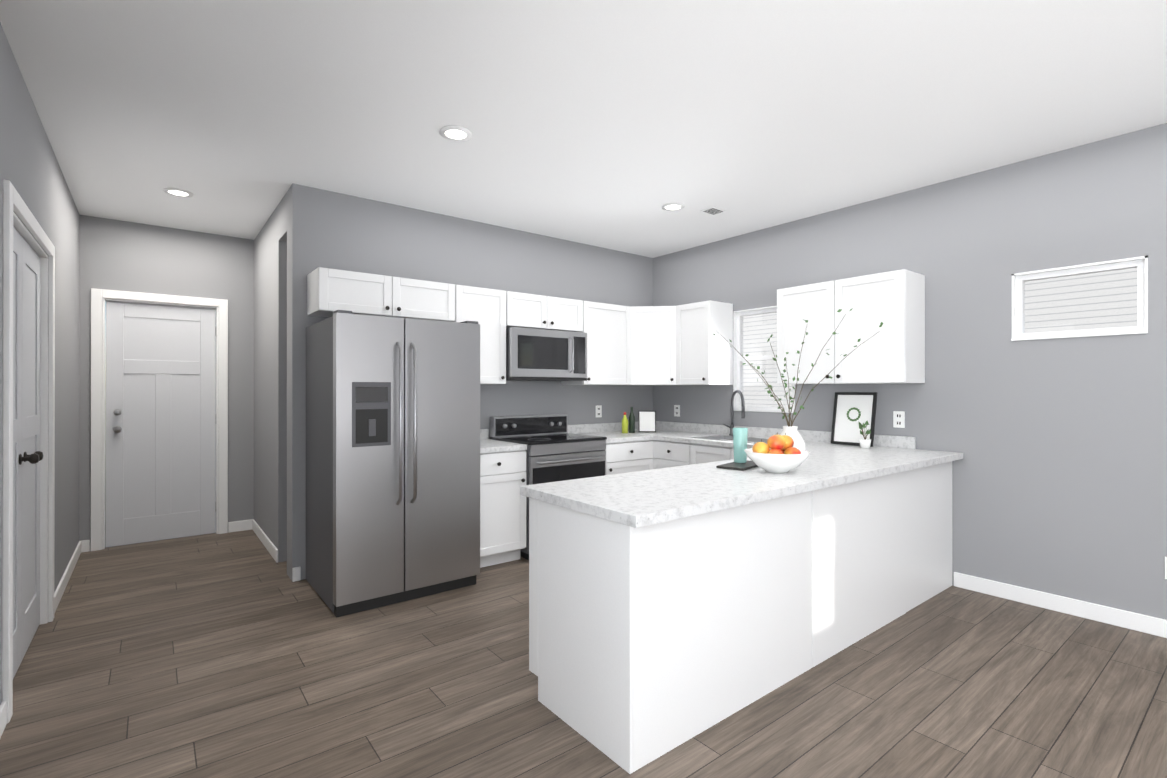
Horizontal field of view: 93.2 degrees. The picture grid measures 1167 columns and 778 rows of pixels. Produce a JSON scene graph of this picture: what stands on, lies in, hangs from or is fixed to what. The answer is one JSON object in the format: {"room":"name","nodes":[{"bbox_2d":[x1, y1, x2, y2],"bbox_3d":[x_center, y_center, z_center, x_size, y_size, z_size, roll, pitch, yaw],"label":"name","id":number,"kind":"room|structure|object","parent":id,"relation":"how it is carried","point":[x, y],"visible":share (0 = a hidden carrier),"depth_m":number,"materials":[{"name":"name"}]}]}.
{"room":"kitchen","nodes":[
{"label":"kitchen","id":0,"kind":"room"},
{"bbox_2d":[0,23,79,704],"bbox_3d":[-1.428,-0.050,0.955,0.150,2.730,8.770,0,0,-38],"label":"wall","id":1,"kind":"structure","parent":0,"point":[31,171],"depth_m":3.38,"materials":[{"name":"paint"}]},
{"bbox_2d":[0,701,6,737],"bbox_3d":[-2.143,1.269,2.000,0.014,0.095,0.410,0,0,-38],"label":"baseboard","id":2,"kind":"structure","parent":1,"relation":"attached to","point":[3,707],"depth_m":2.12,"materials":[{"name":"white wood"}]},
{"bbox_2d":[13,227,42,678],"bbox_3d":[-2.683,0.290,2.658,0.103,2.044,1.100,0,0,-38],"label":"door","id":3,"kind":"structure","parent":1,"relation":"in","point":[27,455],"depth_m":2.72,"materials":[{"name":"paint"}]},
{"bbox_2d":[2,180,54,722],"bbox_3d":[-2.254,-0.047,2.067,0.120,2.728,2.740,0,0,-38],"label":"door frame","id":4,"kind":"structure","parent":1,"relation":"attached to","point":[13,200],"depth_m":2.58,"materials":[{"name":"white wood"}]},
{"bbox_2d":[54,540,87,613],"bbox_3d":[-3.559,1.272,3.823,0.030,0.095,1.625,0,0,-38],"label":"baseboard","id":5,"kind":"structure","parent":1,"relation":"attached to","point":[82,546],"depth_m":3.78,"materials":[{"name":"white wood"}]},
{"bbox_2d":[79,215,253,550],"bbox_3d":[-3.696,-0.044,4.843,1.370,2.730,0.150,0,0,-38],"label":"wall","id":6,"kind":"structure","parent":0,"point":[119,255],"depth_m":4.88,"materials":[{"name":"paint"}]},
{"bbox_2d":[91,288,227,550],"bbox_3d":[-3.671,0.251,4.819,0.940,2.140,0.120,0,0,-38],"label":"door frame","id":7,"kind":"structure","parent":6,"relation":"attached to","point":[100,298],"depth_m":4.62,"materials":[{"name":"white wood"}]},
{"bbox_2d":[106,301,215,546],"bbox_3d":[-3.651,0.293,4.804,0.774,2.044,0.108,0,0,-38],"label":"hall door","id":8,"kind":"structure","parent":6,"relation":"in","point":[160,412],"depth_m":4.79,"materials":[{"name":"paint"}]},
{"bbox_2d":[254,191,287,574],"bbox_3d":[-2.586,-0.044,4.658,0.150,2.730,1.810,0,0,-38],"label":"wall","id":9,"kind":"structure","parent":0,"point":[271,379],"depth_m":4.41,"materials":[{"name":"paint"}]},
{"bbox_2d":[248,519,277,562],"bbox_3d":[-2.723,1.273,4.695,0.018,0.095,1.280,0,0,-38],"label":"baseboard","id":10,"kind":"structure","parent":9,"relation":"attached to","point":[252,524],"depth_m":4.65,"materials":[{"name":"white wood"}]},
{"bbox_2d":[288,183,652,581],"bbox_3d":[-0.671,-0.044,4.912,3.480,2.730,0.150,0,0,-38],"label":"wall","id":11,"kind":"structure","parent":0,"point":[334,230],"depth_m":4.50,"materials":[{"name":"paint"}]},
{"bbox_2d":[307,267,458,321],"bbox_3d":[-1.443,-0.650,3.993,0.950,0.280,0.340,0,0,-38],"label":"upper cabinet","id":12,"kind":"object","parent":11,"relation":"attached to","point":[329,290],"depth_m":3.82,"materials":[{"name":"white wood"}]},
{"bbox_2d":[459,285,510,383],"bbox_3d":[-0.894,-0.415,4.423,0.435,0.750,0.340,0,0,-38],"label":"upper cabinet","id":13,"kind":"object","parent":11,"relation":"attached to","point":[491,308],"depth_m":4.34,"materials":[{"name":"white wood"}]},
{"bbox_2d":[511,292,582,332],"bbox_3d":[-0.413,-0.649,4.799,0.775,0.280,0.340,0,0,-38],"label":"upper cabinet","id":14,"kind":"object","parent":11,"relation":"attached to","point":[533,311],"depth_m":4.66,"materials":[{"name":"white wood"}]},
{"bbox_2d":[506,327,586,380],"bbox_3d":[-0.378,-0.284,4.760,0.770,0.420,0.445,0,0,-38],"label":"microwave","id":15,"kind":"object","parent":14,"relation":"attached to","point":[541,355],"visible":0.96,"depth_m":4.59,"materials":[{"name":"silver metal"}]},
{"bbox_2d":[561,301,626,384],"bbox_3d":[0.146,-0.414,5.215,0.610,0.750,0.374,0,0,-38],"label":"upper cabinet","id":16,"kind":"object","parent":11,"relation":"attached to","point":[605,325],"depth_m":5.07,"materials":[{"name":"white wood"}]},
{"bbox_2d":[596,405,601,417],"bbox_3d":[0.150,0.222,5.453,0.075,0.118,0.007,0,0,-38],"label":"electrical outlet","id":17,"kind":"object","parent":11,"relation":"attached to","point":[598,410],"visible":1,"depth_m":5.45,"materials":[{"name":"white plastic"}]},
{"bbox_2d":[627,305,678,384],"bbox_3d":[0.658,-0.414,5.207,0.370,0.745,0.370,0,0,-38],"label":"upper cabinet","id":18,"kind":"object","parent":11,"relation":"attached to","point":[659,345],"depth_m":5.24,"materials":[{"name":"white wood"}]},
{"bbox_2d":[0,529,1166,777],"bbox_3d":[0.435,1.347,2.507,5.000,0.060,8.920,0,0,-38],"label":"floor","id":19,"kind":"structure","parent":0,"point":[230,655],"depth_m":2.39,"materials":[{"name":"brown wood"}]},
{"bbox_2d":[306,310,479,617],"bbox_3d":[-1.281,0.433,3.720,0.910,1.773,0.876,0,0,-38],"label":"refrigerator","id":20,"kind":"object","parent":19,"relation":"on","point":[392,460],"visible":1,"depth_m":3.39,"materials":[{"name":"silver metal"}]},
{"bbox_2d":[480,429,526,567],"bbox_3d":[-0.812,0.830,4.288,0.499,0.980,0.649,0,0,-38],"label":"base cabinet","id":21,"kind":"object","parent":19,"relation":"on","point":[496,457],"depth_m":4.07,"materials":[{"name":"white wood"}]},
{"bbox_2d":[490,414,606,559],"bbox_3d":[-0.279,0.778,4.646,0.772,1.085,0.691,0,0,-38],"label":"range","id":22,"kind":"object","parent":19,"relation":"on","point":[556,451],"visible":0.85,"depth_m":4.50,"materials":[{"name":"silver metal"}]},
{"bbox_2d":[568,422,655,452],"bbox_3d":[0.225,0.831,5.096,0.562,0.980,0.655,0,0,-38],"label":"base cabinet","id":23,"kind":"object","parent":19,"relation":"on","point":[617,441],"depth_m":5.04,"materials":[{"name":"white stone"}]},
{"bbox_2d":[622,412,630,432],"bbox_3d":[0.399,0.324,5.298,0.062,0.200,0.062,0,0,37],"label":"bottle","id":24,"kind":"object","parent":23,"relation":"on","point":[624,421],"depth_m":5.28,"materials":[{"name":"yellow glass"}]},
{"bbox_2d":[631,407,634,432],"bbox_3d":[0.469,0.299,5.346,0.062,0.250,0.062,0,0,37],"label":"bottle","id":25,"kind":"object","parent":23,"relation":"on","point":[632,414],"depth_m":5.32,"materials":[{"name":"green glass"}]},
{"bbox_2d":[638,411,655,431],"bbox_3d":[0.623,0.318,5.405,0.170,0.210,0.042,0,0,4],"label":"picture frame","id":26,"kind":"object","parent":23,"relation":"on","point":[646,421],"depth_m":5.40,"materials":[{"name":"white paper"}]},
{"bbox_2d":[635,421,830,448],"bbox_3d":[1.149,0.830,4.886,0.635,0.980,2.125,0,0,-38],"label":"base cabinet","id":27,"kind":"object","parent":19,"relation":"on","point":[667,433],"depth_m":5.01,"materials":[{"name":"white stone"}]},
{"bbox_2d":[723,390,744,435],"bbox_3d":[1.363,0.214,4.931,0.139,0.414,0.261,0,0,-38],"label":"faucet","id":28,"kind":"object","parent":27,"relation":"on","point":[731,426],"visible":0.92,"depth_m":5.00,"materials":[{"name":"silver metal"}]},
{"bbox_2d":[512,433,962,773],"bbox_3d":[1.113,0.828,3.033,2.975,0.980,0.750,0,0,-38],"label":"base cabinet","id":29,"kind":"object","parent":19,"relation":"on","point":[682,588],"depth_m":2.29,"materials":[{"name":"white wood"}]},
{"bbox_2d":[716,428,757,470],"bbox_3d":[0.866,0.320,3.012,0.154,0.202,0.320,0,0,40],"label":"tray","id":30,"kind":"object","parent":29,"relation":"on","point":[741,461],"visible":0.96,"depth_m":3.05,"materials":[{"name":"teal glass"}]},
{"bbox_2d":[744,432,810,472],"bbox_3d":[0.985,0.320,2.811,0.320,0.200,0.320,0,0,-38],"label":"fruit bowl","id":31,"kind":"object","parent":29,"relation":"on","point":[777,453],"visible":1,"depth_m":2.74,"materials":[{"name":"white ceramic"}]},
{"bbox_2d":[713,308,882,465],"bbox_3d":[1.135,-0.011,3.055,0.810,0.863,0.663,0,0,-38],"label":"vase","id":32,"kind":"object","parent":29,"relation":"on","point":[794,434],"visible":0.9,"depth_m":3.04,"materials":[{"name":"white ceramic"}]},
{"bbox_2d":[831,392,876,446],"bbox_3d":[2.031,0.223,4.150,0.087,0.397,0.310,0,0,-38],"label":"picture frame","id":33,"kind":"object","parent":29,"relation":"on","point":[851,410],"visible":0.96,"depth_m":4.15,"materials":[{"name":"white paper"}]},
{"bbox_2d":[858,421,870,448],"bbox_3d":[2.011,0.323,3.933,0.136,0.198,0.109,0,0,-38],"label":"potted plant","id":34,"kind":"object","parent":29,"relation":"on","point":[865,443],"visible":1,"depth_m":3.91,"materials":[{"name":"green plant"}]},
{"bbox_2d":[0,0,1166,257],"bbox_3d":[0.435,-1.452,2.511,5.000,0.080,8.920,0,0,-38],"label":"ceiling","id":35,"kind":"structure","parent":0,"point":[612,124],"depth_m":2.71,"materials":[{"name":"paint"}]},
{"bbox_2d":[163,188,192,196],"bbox_3d":[-2.901,-1.405,3.951,0.176,0.010,0.176,0,0,-38],"label":"recessed light","id":36,"kind":"object","parent":35,"relation":"in","point":[178,192],"visible":1,"depth_m":3.95,"materials":[{"name":"white plastic"}]},
{"bbox_2d":[439,125,471,140],"bbox_3d":[-0.704,-1.406,3.041,0.176,0.010,0.176,0,0,-38],"label":"recessed light","id":37,"kind":"object","parent":35,"relation":"in","point":[455,133],"visible":1,"depth_m":3.03,"materials":[{"name":"white plastic"}]},
{"bbox_2d":[662,203,684,210],"bbox_3d":[0.692,-1.405,4.260,0.176,0.010,0.176,0,0,-38],"label":"recessed light","id":38,"kind":"object","parent":35,"relation":"in","point":[672,206],"visible":1,"depth_m":4.25,"materials":[{"name":"white plastic"}]},
{"bbox_2d":[701,207,725,214],"bbox_3d":[1.024,-1.405,4.355,0.160,0.009,0.120,0,0,-38],"label":"ceiling vent","id":39,"kind":"object","parent":35,"relation":"in","point":[712,210],"visible":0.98,"depth_m":4.35,"materials":[{"name":"white metal"}]},
{"bbox_2d":[653,123,1166,619],"bbox_3d":[2.903,-0.046,3.290,0.150,2.730,7.110,0,0,-38],"label":"wall","id":40,"kind":"structure","parent":0,"point":[1059,477],"depth_m":3.44,"materials":[{"name":"paint"}]},
{"bbox_2d":[674,405,679,416],"bbox_3d":[0.957,0.222,5.646,0.007,0.118,0.075,0,0,-38],"label":"outlet","id":41,"kind":"object","parent":40,"relation":"attached to","point":[676,410],"visible":1,"depth_m":5.64,"materials":[{"name":"white plastic"}]},
{"bbox_2d":[679,300,732,384],"bbox_3d":[1.102,-0.414,5.161,0.374,0.750,0.435,0,0,-38],"label":"upper cabinet","id":42,"kind":"object","parent":40,"relation":"attached to","point":[705,358],"depth_m":5.02,"materials":[{"name":"white wood"}]},
{"bbox_2d":[733,306,794,412],"bbox_3d":[1.608,-0.259,4.887,0.102,0.920,0.620,0,0,-38],"label":"window","id":43,"kind":"structure","parent":40,"relation":"in","point":[738,358],"depth_m":5.04,"materials":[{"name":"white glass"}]},
{"bbox_2d":[777,269,924,383],"bbox_3d":[1.952,-0.415,4.102,0.340,0.750,0.940,0,0,-38],"label":"upper cabinet","id":44,"kind":"object","parent":40,"relation":"attached to","point":[896,299],"depth_m":3.88,"materials":[{"name":"white wood"}]},
{"bbox_2d":[893,411,904,427],"bbox_3d":[2.270,0.220,3.969,0.007,0.118,0.075,0,0,-38],"label":"outlet","id":45,"kind":"object","parent":40,"relation":"attached to","point":[898,419],"visible":1,"depth_m":3.96,"materials":[{"name":"white plastic"}]},
{"bbox_2d":[954,572,1166,637],"bbox_3d":[3.699,1.269,2.138,0.014,0.095,3.955,0,0,-38],"label":"baseboard","id":46,"kind":"structure","parent":40,"relation":"attached to","point":[1118,617],"depth_m":3.23,"materials":[{"name":"white wood"}]},
{"bbox_2d":[1011,256,1147,340],"bbox_3d":[2.896,-0.511,3.241,0.102,0.420,0.600,0,0,-38],"label":"window","id":47,"kind":"structure","parent":40,"relation":"in","point":[1140,264],"depth_m":3.22,"materials":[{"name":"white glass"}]},
{"bbox_2d":[1165,557,1166,578],"bbox_3d":[3.108,0.948,2.897,0.007,0.118,0.075,0,0,-38],"label":"outlet","id":48,"kind":"object","parent":40,"relation":"attached to","point":[1165,567],"visible":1,"depth_m":2.92,"materials":[{"name":"white plastic"}]},
{"label":"outside","id":49,"kind":"structure","parent":0,"visible":0},
{"bbox_2d":[743,268,1136,406],"bbox_3d":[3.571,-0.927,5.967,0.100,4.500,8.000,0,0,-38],"label":"window blinds","id":50,"kind":"object","parent":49,"point":[1039,316],"depth_m":5.00,"materials":[{"name":"white plastic"}]}
]}

